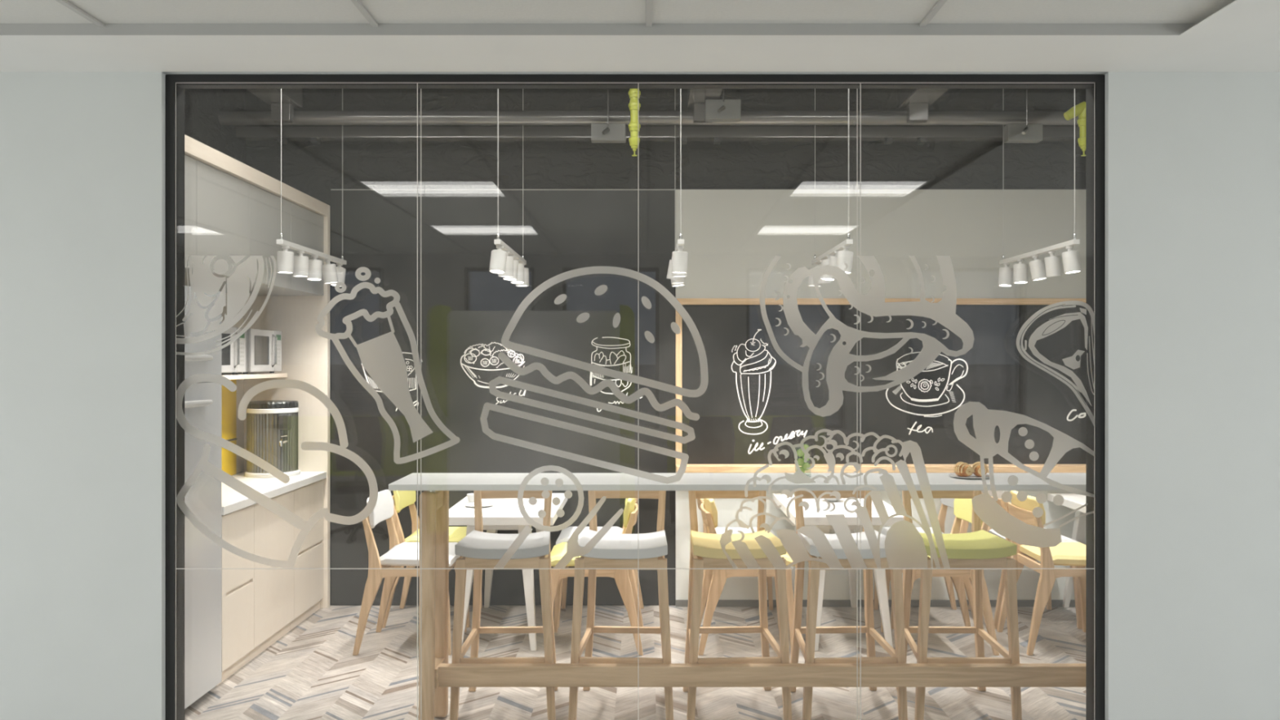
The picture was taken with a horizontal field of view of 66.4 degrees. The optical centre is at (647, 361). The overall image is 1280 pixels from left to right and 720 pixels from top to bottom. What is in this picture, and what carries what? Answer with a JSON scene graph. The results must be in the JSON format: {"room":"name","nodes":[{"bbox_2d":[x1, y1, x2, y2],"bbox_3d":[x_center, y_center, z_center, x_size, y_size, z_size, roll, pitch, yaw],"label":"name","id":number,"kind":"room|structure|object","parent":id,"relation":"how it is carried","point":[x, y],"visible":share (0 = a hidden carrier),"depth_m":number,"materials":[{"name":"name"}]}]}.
{"room":"office corridor","nodes":[
{"label":"office corridor","id":0,"kind":"room"},
{"bbox_2d":[184,88,245,473],"bbox_3d":[-2.785,-0.100,5.345,0.130,3.500,2.570,0,0,0],"label":"wall","id":1,"kind":"structure","parent":0,"point":[202,107],"depth_m":6.14,"materials":[{"name":"grey paint"}]},
{"bbox_2d":[184,160,249,280],"bbox_3d":[-2.442,-0.704,5.015,0.555,0.528,0.628,0,0,0],"label":"upper cabinet","id":2,"kind":"object","parent":1,"relation":"attached to","point":[223,199],"visible":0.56,"depth_m":4.99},
{"bbox_2d":[222,293,244,473],"bbox_3d":[-2.710,0.147,5.753,0.020,1.171,1.587,0,0,0],"label":"backsplash","id":3,"kind":"structure","parent":1,"relation":"attached to","point":[239,383],"depth_m":6.48,"materials":[{"name":"brown wood"}]},
{"bbox_2d":[184,183,290,288],"bbox_3d":[-2.442,-0.704,5.635,0.555,0.528,0.608,0,0,0],"label":"upper cabinet","id":4,"kind":"object","parent":1,"relation":"attached to","point":[264,206],"visible":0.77,"depth_m":5.59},
{"bbox_2d":[222,373,287,379],"bbox_3d":[-2.555,0.091,5.774,0.290,0.027,1.547,0,0,0],"label":"shelf","id":5,"kind":"object","parent":1,"relation":"attached to","point":[240,375],"visible":0.4,"depth_m":6.02,"materials":[{"name":"white wood"}]},
{"bbox_2d":[222,327,245,374],"bbox_3d":[-2.530,-0.061,5.600,0.320,0.275,0.500,0,0,0],"label":"microwave","id":6,"kind":"object","parent":5,"relation":"on","point":[233,355],"visible":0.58,"depth_m":5.68,"materials":[{"name":"white metal"}]},
{"bbox_2d":[237,328,281,373],"bbox_3d":[-2.530,-0.061,6.175,0.320,0.275,0.500,0,0,0],"label":"microwave","id":7,"kind":"object","parent":5,"relation":"on","point":[263,347],"visible":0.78,"depth_m":6.11,"materials":[{"name":"white metal"}]},
{"bbox_2d":[218,202,323,295],"bbox_3d":[-2.442,-0.704,6.242,0.555,0.528,0.603,0,0,0],"label":"upper cabinet","id":8,"kind":"object","parent":1,"relation":"attached to","point":[306,225],"visible":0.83,"depth_m":6.23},
{"bbox_2d":[0,0,1235,24],"bbox_3d":[-1.620,-1.250,-0.059,7.160,0.100,7.082,0,0,0],"label":"ceiling","id":9,"kind":"structure","parent":0,"point":[11,11],"depth_m":3.34,"materials":[{"name":"paint"}]},
{"bbox_2d":[55,0,104,26],"bbox_3d":[-1.939,-1.194,-0.060,0.022,0.012,7.080,0,0,0],"label":"trim","id":10,"kind":"structure","parent":9,"relation":"attached to","point":[64,2],"depth_m":3.34,"materials":[{"name":"white metal"}]},
{"bbox_2d":[350,0,377,26],"bbox_3d":[-0.967,-1.194,-0.060,0.022,0.012,7.080,0,0,0],"label":"trim","id":11,"kind":"structure","parent":9,"relation":"attached to","point":[357,3],"depth_m":3.34,"materials":[{"name":"white metal"}]},
{"bbox_2d":[645,0,652,26],"bbox_3d":[0.005,-1.194,-0.060,0.022,0.012,7.080,0,0,0],"label":"trim","id":12,"kind":"structure","parent":9,"relation":"attached to","point":[648,2],"depth_m":3.34,"materials":[{"name":"white metal"}]},
{"bbox_2d":[919,0,947,26],"bbox_3d":[0.977,-1.194,-0.060,0.022,0.012,7.080,0,0,0],"label":"trim","id":13,"kind":"structure","parent":9,"relation":"attached to","point":[940,3],"depth_m":3.34,"materials":[{"name":"white metal"}]},
{"bbox_2d":[184,604,1085,719],"bbox_3d":[0.000,1.675,5.350,10.400,0.050,2.800,0,0,0],"label":"floor","id":14,"kind":"structure","parent":0,"point":[312,672],"depth_m":5.16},
{"bbox_2d":[184,285,222,709],"bbox_3d":[-2.380,0.650,4.520,0.621,2.000,0.800,0,0,0],"label":"refrigerator","id":15,"kind":"object","parent":14,"relation":"on","point":[202,400],"visible":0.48,"depth_m":4.68,"materials":[{"name":"metal"}]},
{"bbox_2d":[216,504,253,685],"bbox_3d":[-2.430,1.216,5.185,0.530,0.868,0.408,0,0,0],"label":"base cabinet","id":16,"kind":"object","parent":14,"relation":"on","point":[237,526],"visible":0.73,"depth_m":5.17,"materials":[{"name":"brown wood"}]},
{"bbox_2d":[222,471,326,515],"bbox_3d":[-2.422,0.757,5.753,0.555,0.045,1.587,0,0,0],"label":"countertop","id":17,"kind":"structure","parent":16,"relation":"on","point":[233,500],"depth_m":5.80,"materials":[{"name":"white stone"}]},
{"bbox_2d":[222,379,237,475],"bbox_3d":[-2.668,0.420,5.835,0.057,0.625,1.070,0,0,0],"label":"canister","id":18,"kind":"object","parent":17,"relation":"on","point":[228,397],"visible":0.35,"depth_m":6.25,"materials":[{"name":"yellow metal"}]},
{"bbox_2d":[244,400,300,478],"bbox_3d":[-2.430,0.494,6.333,0.340,0.482,0.363,0,0,0],"label":"boiler","id":19,"kind":"object","parent":17,"relation":"on","point":[272,425],"visible":0.89,"depth_m":6.21,"materials":[{"name":"metal"}]},
{"bbox_2d":[279,440,288,446],"bbox_3d":[-2.310,0.518,6.203,0.024,0.040,0.103,0,0,0],"label":"tap","id":20,"kind":"object","parent":19,"relation":"on","point":[282,442],"depth_m":6.21,"materials":[{"name":"silver metal"}]},
{"bbox_2d":[249,489,293,661],"bbox_3d":[-2.430,1.216,5.695,0.530,0.868,0.608,0,0,0],"label":"base cabinet","id":21,"kind":"object","parent":14,"relation":"on","point":[273,536],"visible":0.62,"depth_m":5.66,"materials":[{"name":"brown wood"}]},
{"bbox_2d":[242,204,329,608],"bbox_3d":[-2.428,0.300,6.574,0.575,2.700,0.051,0,0,0],"label":"end panel","id":22,"kind":"object","parent":14,"relation":"on","point":[305,354],"visible":0.4,"depth_m":6.55,"materials":[{"name":"brown wood"}]},
{"bbox_2d":[289,479,323,631],"bbox_3d":[-2.430,1.216,6.272,0.530,0.868,0.543,0,0,0],"label":"base cabinet","id":23,"kind":"object","parent":14,"relation":"on","point":[308,499],"visible":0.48,"depth_m":6.28,"materials":[{"name":"brown wood"}]},
{"bbox_2d":[352,489,466,655],"bbox_3d":[-1.380,1.212,5.740,0.550,0.876,0.498,0,0,0],"label":"dining chair","id":24,"kind":"object","parent":14,"relation":"on","point":[405,553],"visible":0.66,"depth_m":5.52,"materials":[{"name":"brown wood"}]},
{"bbox_2d":[382,490,482,627],"bbox_3d":[-1.380,1.212,6.310,0.550,0.876,0.498,0,0,0],"label":"dining chair","id":25,"kind":"object","parent":14,"relation":"on","point":[402,499],"visible":0.33,"depth_m":6.24,"materials":[{"name":"fabric"}]},
{"bbox_2d":[449,490,557,719],"bbox_3d":[-0.668,1.144,4.701,0.482,1.012,0.493,0,0,-1],"label":"bar stool","id":26,"kind":"object","parent":14,"relation":"on","point":[478,548],"visible":0.8,"depth_m":4.47,"materials":[{"name":"brown wood"}]},
{"bbox_2d":[448,493,567,650],"bbox_3d":[-0.865,1.268,6.082,0.655,0.765,1.016,0,0,0],"label":"dining table","id":27,"kind":"object","parent":14,"relation":"on","point":[504,513],"visible":0.48,"depth_m":5.66,"materials":[{"name":"white laminate"}]},
{"bbox_2d":[466,493,474,502],"bbox_3d":[-1.096,0.858,6.150,0.079,0.050,0.072,0,0,5],"label":"coffee cup","id":28,"kind":"object","parent":27,"relation":"on","point":[470,496],"visible":0.55,"depth_m":6.12,"materials":[{"name":"white ceramic"}]},
{"bbox_2d":[464,502,493,506],"bbox_3d":[-1.030,0.875,5.980,0.176,0.018,0.176,0,0,0],"label":"saucer","id":29,"kind":"object","parent":27,"relation":"on","point":[483,504],"visible":0.62,"depth_m":5.99,"materials":[{"name":"white ceramic"}]},
{"bbox_2d":[551,497,643,655],"bbox_3d":[-0.300,1.212,5.740,0.550,0.876,0.498,0,0,0],"label":"dining chair","id":30,"kind":"object","parent":14,"relation":"on","point":[624,579],"visible":0.59,"depth_m":5.50,"materials":[{"name":"wood"}]},
{"bbox_2d":[555,497,644,627],"bbox_3d":[-0.300,1.212,6.310,0.550,0.876,0.498,0,0,0],"label":"dining chair","id":31,"kind":"object","parent":14,"relation":"on","point":[565,535],"visible":0.15,"depth_m":6.42,"materials":[{"name":"brown wood"}]},
{"bbox_2d":[568,490,673,719],"bbox_3d":[-0.112,1.144,4.701,0.482,1.012,0.493,0,0,3],"label":"bar stool","id":32,"kind":"object","parent":14,"relation":"on","point":[645,550],"visible":0.73,"depth_m":4.47,"materials":[{"name":"beige wood"}]},
{"bbox_2d":[388,472,1085,719],"bbox_3d":[0.690,1.090,4.444,3.620,1.120,0.432,0,0,0],"label":"bar table","id":33,"kind":"object","parent":14,"relation":"on","point":[437,675],"visible":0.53,"depth_m":4.38,"materials":[{"name":"white laminate"}]},
{"bbox_2d":[794,443,811,477],"bbox_3d":[0.715,0.455,4.500,0.078,0.150,0.078,0,0,0],"label":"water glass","id":34,"kind":"object","parent":33,"relation":"on","point":[801,460],"visible":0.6,"depth_m":4.49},
{"bbox_2d":[948,473,989,478],"bbox_3d":[1.475,0.524,4.470,0.192,0.010,0.192,0,0,0],"label":"plate","id":35,"kind":"object","parent":33,"relation":"on","point":[972,476],"visible":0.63,"depth_m":4.45,"materials":[{"name":"white ceramic"}]},
{"bbox_2d":[954,462,973,476],"bbox_3d":[1.433,0.491,4.455,0.074,0.066,0.087,0,0,-14],"label":"croissant","id":36,"kind":"object","parent":35,"relation":"on","point":[961,468],"visible":1,"depth_m":4.42,"materials":[{"name":"brown food"}]},
{"bbox_2d":[971,461,987,476],"bbox_3d":[1.513,0.491,4.461,0.074,0.066,0.087,0,0,17],"label":"croissant","id":37,"kind":"object","parent":35,"relation":"on","point":[975,466],"visible":0.61,"depth_m":4.43,"materials":[{"name":"brown food"}]},
{"bbox_2d":[682,490,791,719],"bbox_3d":[0.409,1.144,4.701,0.482,1.012,0.493,0,0,-3],"label":"bar stool","id":38,"kind":"object","parent":14,"relation":"on","point":[706,545],"visible":0.68,"depth_m":4.48,"materials":[{"name":"brown wood"}]},
{"bbox_2d":[697,498,778,627],"bbox_3d":[0.560,1.212,6.280,0.550,0.876,0.498,0,0,0],"label":"dining chair","id":39,"kind":"object","parent":14,"relation":"on","point":[718,530],"visible":0.15,"depth_m":6.44,"materials":[{"name":"grey fabric"}]},
{"bbox_2d":[697,498,795,655],"bbox_3d":[0.560,1.212,5.740,0.550,0.876,0.498,0,0,0],"label":"dining chair","id":40,"kind":"object","parent":14,"relation":"on","point":[713,580],"visible":0.47,"depth_m":5.50,"materials":[{"name":"brown wood"}]},
{"bbox_2d":[772,493,903,650],"bbox_3d":[1.170,1.268,6.082,0.660,0.765,1.016,0,0,0],"label":"dining table","id":41,"kind":"object","parent":14,"relation":"on","point":[811,517],"visible":0.52,"depth_m":5.66,"materials":[{"name":"white laminate"}]},
{"bbox_2d":[823,497,841,502],"bbox_3d":[1.170,0.853,6.200,0.150,0.062,0.150,0,0,0],"label":"bowl","id":42,"kind":"object","parent":41,"relation":"on","point":[831,500],"visible":0.44,"depth_m":6.16,"materials":[{"name":"white ceramic"}]},
{"bbox_2d":[790,490,907,719],"bbox_3d":[0.940,1.144,4.701,0.482,1.012,0.493,0,0,-3],"label":"bar stool","id":43,"kind":"object","parent":14,"relation":"on","point":[897,655],"visible":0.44,"depth_m":4.49,"materials":[{"name":"brown wood"}]},
{"bbox_2d":[873,497,973,629],"bbox_3d":[1.780,1.212,6.280,0.550,0.876,0.498,0,0,0],"label":"dining chair","id":44,"kind":"object","parent":14,"relation":"on","point":[946,502],"visible":0.12,"depth_m":6.45,"materials":[{"name":"beige wood"}]},
{"bbox_2d":[880,497,999,655],"bbox_3d":[1.700,1.212,5.740,0.550,0.876,0.498,0,0,0],"label":"dining chair","id":45,"kind":"object","parent":14,"relation":"on","point":[962,508],"visible":0.26,"depth_m":5.75,"materials":[{"name":"wood"}]},
{"bbox_2d":[895,490,1022,719],"bbox_3d":[1.470,1.144,4.701,0.482,1.012,0.493,0,0,1],"label":"bar stool","id":46,"kind":"object","parent":14,"relation":"on","point":[979,548],"visible":0.69,"depth_m":4.47,"materials":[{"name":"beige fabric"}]},
{"bbox_2d":[968,490,1082,629],"bbox_3d":[2.410,1.212,6.280,0.550,0.876,0.498,0,0,0],"label":"dining chair","id":47,"kind":"object","parent":14,"relation":"on","point":[1076,582],"visible":0.21,"depth_m":6.04,"materials":[{"name":"brown wood"}]},
{"bbox_2d":[996,490,1085,655],"bbox_3d":[2.410,1.212,5.740,0.550,0.876,0.498,0,0,0],"label":"dining chair","id":48,"kind":"object","parent":14,"relation":"on","point":[1064,553],"visible":0.58,"depth_m":5.58,"materials":[{"name":"brown wood"}]},
{"bbox_2d":[1047,493,1085,607],"bbox_3d":[3.020,1.268,6.082,0.660,0.765,1.016,0,0,0],"label":"dining table","id":49,"kind":"object","parent":14,"relation":"on","point":[1072,500],"visible":0.12,"depth_m":6.45,"materials":[{"name":"white laminate"}]},
{"bbox_2d":[0,71,1279,719],"bbox_3d":[0.000,-0.100,3.990,10.400,3.500,0.140,0,0,0],"label":"wall","id":50,"kind":"structure","parent":0,"point":[1193,158],"depth_m":3.92,"materials":[{"name":"white paint"}]},
{"bbox_2d":[184,155,196,270],"bbox_3d":[-2.442,-0.704,4.385,0.555,0.528,0.628,0,0,0],"label":"upper cabinet","id":51,"kind":"object","parent":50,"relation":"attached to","point":[190,164],"visible":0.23,"depth_m":4.64,"materials":[{"name":"white wood"}]},
{"bbox_2d":[184,134,327,216],"bbox_3d":[-2.420,-1.011,5.309,0.560,0.078,2.477,0,0,0],"label":"crown molding","id":52,"kind":"structure","parent":51,"relation":"on","point":[193,148],"depth_m":5.26,"materials":[{"name":"brown wood"}]},
{"bbox_2d":[164,75,1105,719],"bbox_3d":[-0.050,0.247,3.995,3.792,2.806,0.090,0,0,0],"label":"window","id":53,"kind":"structure","parent":50,"relation":"in","point":[175,85],"depth_m":3.96,"materials":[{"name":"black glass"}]},
{"bbox_2d":[176,255,276,355],"bbox_3d":[-1.713,-0.226,3.961,0.425,0.404,0.001,0,0,0],"label":"decal","id":54,"kind":"object","parent":53,"relation":"attached to","point":[202,281],"visible":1,"depth_m":3.96},
{"bbox_2d":[176,373,377,568],"bbox_3d":[-1.504,0.442,3.961,0.827,0.786,0.001,0,0,0],"label":"decal","id":55,"kind":"object","parent":53,"relation":"attached to","point":[203,464],"visible":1,"depth_m":3.96},
{"bbox_2d":[315,266,459,463],"bbox_3d":[-1.051,0.016,3.961,0.584,0.798,0.001,0,0,0],"label":"decal","id":56,"kind":"object","parent":53,"relation":"attached to","point":[381,357],"visible":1,"depth_m":3.96},
{"bbox_2d":[493,465,583,568],"bbox_3d":[-0.440,0.628,3.961,0.366,0.417,0.001,0,0,0],"label":"decal","id":57,"kind":"object","parent":53,"relation":"attached to","point":[526,531],"visible":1,"depth_m":3.96},
{"bbox_2d":[553,496,623,568],"bbox_3d":[-0.239,0.690,3.961,0.283,0.292,0.001,0,0,0],"label":"decal","id":58,"kind":"object","parent":53,"relation":"attached to","point":[574,549],"visible":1,"depth_m":3.96},
{"bbox_2d":[480,266,708,484],"bbox_3d":[-0.216,0.055,3.961,0.923,0.882,0.001,0,0,0],"label":"decal","id":59,"kind":"object","parent":53,"relation":"attached to","point":[602,289],"visible":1,"depth_m":3.96},
{"bbox_2d":[720,428,950,568],"bbox_3d":[0.758,0.554,3.961,0.933,0.564,0.001,0,0,0],"label":"decal","id":60,"kind":"object","parent":53,"relation":"attached to","point":[904,546],"visible":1,"depth_m":3.96},
{"bbox_2d":[760,255,974,417],"bbox_3d":[0.888,-0.102,3.961,0.869,0.652,0.001,0,0,0],"label":"decal","id":61,"kind":"object","parent":53,"relation":"attached to","point":[872,304],"visible":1,"depth_m":3.96},
{"bbox_2d":[953,401,1093,547],"bbox_3d":[1.530,0.457,3.961,0.586,0.591,0.001,0,0,0],"label":"decal","id":62,"kind":"object","parent":53,"relation":"attached to","point":[985,420],"visible":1,"depth_m":3.96},
{"bbox_2d":[1016,300,1093,425],"bbox_3d":[1.657,0.011,3.961,0.330,0.514,0.001,0,0,0],"label":"decal","id":63,"kind":"object","parent":53,"relation":"attached to","point":[1070,362],"visible":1,"depth_m":3.96},
{"bbox_2d":[0,0,1279,71],"bbox_3d":[0.000,-1.230,0.160,10.400,0.140,7.520,0,0,0],"label":"ceiling","id":64,"kind":"structure","parent":0,"point":[1243,35],"depth_m":3.69,"materials":[{"name":"white paint"}]},
{"bbox_2d":[0,23,1194,35],"bbox_3d":[-1.627,-1.180,3.479,7.145,0.040,0.006,0,0,0],"label":"trim","id":65,"kind":"structure","parent":64,"relation":"attached to","point":[5,28],"depth_m":3.48,"materials":[{"name":"grey paint"}]},
{"bbox_2d":[245,88,1085,604],"bbox_3d":[0.475,-0.100,6.673,6.550,3.500,0.154,0,0,0],"label":"wall","id":66,"kind":"structure","parent":0,"point":[313,170],"depth_m":6.63,"materials":[{"name":"grey paint"}]},
{"bbox_2d":[330,189,675,604],"bbox_3d":[-0.978,0.241,6.619,2.325,2.809,0.016,0,0,0],"label":"chalkboard","id":67,"kind":"object","parent":66,"relation":"attached to","point":[467,309],"visible":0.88,"depth_m":6.61,"materials":[{"name":"paint"}]},
{"bbox_2d":[675,600,1075,606],"bbox_3d":[1.895,1.627,6.593,3.410,0.045,0.015,0,0,0],"label":"baseboard","id":68,"kind":"structure","parent":66,"relation":"attached to","point":[678,602],"depth_m":6.58,"materials":[{"name":"brown wood"}]},
{"bbox_2d":[675,189,1085,298],"bbox_3d":[1.895,0.245,6.615,3.410,2.810,0.030,0,0,0],"label":"wall panel","id":69,"kind":"object","parent":66,"relation":"attached to","point":[731,237],"visible":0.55,"depth_m":6.60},
{"bbox_2d":[675,298,1085,472],"bbox_3d":[1.895,0.155,6.540,3.410,1.160,0.160,0,0,0],"label":"chalkboard","id":70,"kind":"object","parent":69,"relation":"attached to","point":[753,402],"visible":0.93,"depth_m":6.61,"materials":[{"name":"paint"}]},
{"bbox_3d":[0.450,-1.900,5.405,6.600,0.100,2.690,0,0,0],"label":"ceiling","id":71,"kind":"structure","parent":0,"visible":0},
{"bbox_2d":[245,88,320,144],"bbox_3d":[-2.300,-1.645,5.725,0.280,0.410,1.550,0,0,0],"label":"bracket","id":72,"kind":"object","parent":71,"relation":"attached to","point":[291,99],"visible":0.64,"depth_m":6.13,"materials":[{"name":"grey metal"}]},
{"bbox_2d":[276,88,346,285],"bbox_3d":[-1.981,-1.166,5.840,0.113,1.366,1.120,0,0,0],"label":"track light","id":73,"kind":"object","parent":71,"relation":"hanging from","point":[300,265],"visible":0.89,"depth_m":5.73,"materials":[{"name":"metal"}]},
{"bbox_2d":[488,88,528,286],"bbox_3d":[-0.812,-1.166,5.840,0.098,1.367,1.120,0,0,1],"label":"track light","id":74,"kind":"object","parent":71,"relation":"hanging from","point":[513,270],"visible":1,"depth_m":5.58,"materials":[{"name":"metal"}]},
{"bbox_2d":[591,88,626,142],"bbox_3d":[-0.245,-1.615,6.123,0.216,0.470,0.134,0,0,0],"label":"junction box","id":75,"kind":"object","parent":71,"relation":"hanging from","point":[600,133],"visible":0.95,"depth_m":6.11,"materials":[{"name":"metal"}]},
{"bbox_2d":[628,88,640,156],"bbox_3d":[-0.075,-1.515,5.620,0.084,0.670,0.069,0,0,34],"label":"sprinkler","id":76,"kind":"object","parent":71,"relation":"hanging from","point":[634,105],"visible":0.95,"depth_m":5.60,"materials":[{"name":"paint"}]},
{"bbox_2d":[666,88,688,286],"bbox_3d":[0.173,-1.166,5.840,0.121,1.367,1.120,0,0,1],"label":"track light","id":77,"kind":"object","parent":71,"relation":"hanging from","point":[677,265],"visible":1,"depth_m":5.34,"materials":[{"name":"metal"}]},
{"bbox_2d":[680,88,721,144],"bbox_3d":[0.350,-1.645,5.725,0.280,0.410,1.550,0,0,0],"label":"bracket","id":78,"kind":"object","parent":71,"relation":"attached to","point":[696,98],"visible":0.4,"depth_m":6.12,"materials":[{"name":"grey metal"}]},
{"bbox_2d":[218,110,1078,125],"bbox_3d":[0.450,-1.555,6.250,6.340,0.092,0.092,0,0,0],"label":"pipe","id":79,"kind":"object","parent":78,"relation":"attached to","point":[226,117],"visible":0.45,"depth_m":6.21,"materials":[{"name":"grey metal"}]},
{"bbox_2d":[705,88,740,121],"bbox_3d":[0.465,-1.670,6.023,0.216,0.360,0.134,0,0,0],"label":"junction box","id":80,"kind":"object","parent":71,"relation":"hanging from","point":[716,110],"visible":0.87,"depth_m":6.01,"materials":[{"name":"metal"}]},
{"bbox_2d":[808,88,853,286],"bbox_3d":[1.087,-1.166,5.840,0.113,1.367,1.120,0,0,0],"label":"track light","id":81,"kind":"object","parent":71,"relation":"hanging from","point":[841,257],"visible":0.73,"depth_m":5.58,"materials":[{"name":"metal"}]},
{"bbox_2d":[884,88,948,144],"bbox_3d":[1.700,-1.645,5.725,0.280,0.410,1.550,0,0,0],"label":"bracket","id":82,"kind":"object","parent":71,"relation":"attached to","point":[917,102],"visible":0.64,"depth_m":6.13,"materials":[{"name":"grey metal"}]},
{"bbox_2d":[1004,88,1042,142],"bbox_3d":[2.360,-1.615,6.123,0.216,0.470,0.134,0,0,0],"label":"junction box","id":83,"kind":"object","parent":71,"relation":"hanging from","point":[1013,133],"visible":0.97,"depth_m":6.11,"materials":[{"name":"metal"}]},
{"bbox_2d":[998,88,1081,286],"bbox_3d":[2.321,-1.166,5.840,0.115,1.367,1.120,0,0,-1],"label":"track light","id":84,"kind":"object","parent":71,"relation":"hanging from","point":[1040,269],"visible":1,"depth_m":5.77,"materials":[{"name":"metal"}]},
{"bbox_2d":[1063,101,1085,156],"bbox_3d":[2.633,-1.523,5.620,0.481,0.685,0.069,0,0,0],"label":"sprinkler","id":85,"kind":"object","parent":71,"relation":"hanging from","point":[1080,108],"visible":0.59,"depth_m":5.60,"materials":[{"name":"paint"}]},
{"bbox_3d":[3.685,-0.100,5.345,0.130,3.500,2.570,0,0,0],"label":"wall","id":86,"kind":"structure","parent":0,"visible":0},
{"bbox_2d":[235,126,1079,141],"bbox_3d":[0.460,-1.505,6.475,6.320,0.070,0.110,0,0,0],"label":"ceiling pipe","id":87,"kind":"object","parent":86,"relation":"attached to","point":[242,133],"visible":0.64,"depth_m":6.42,"materials":[{"name":"grey metal"}]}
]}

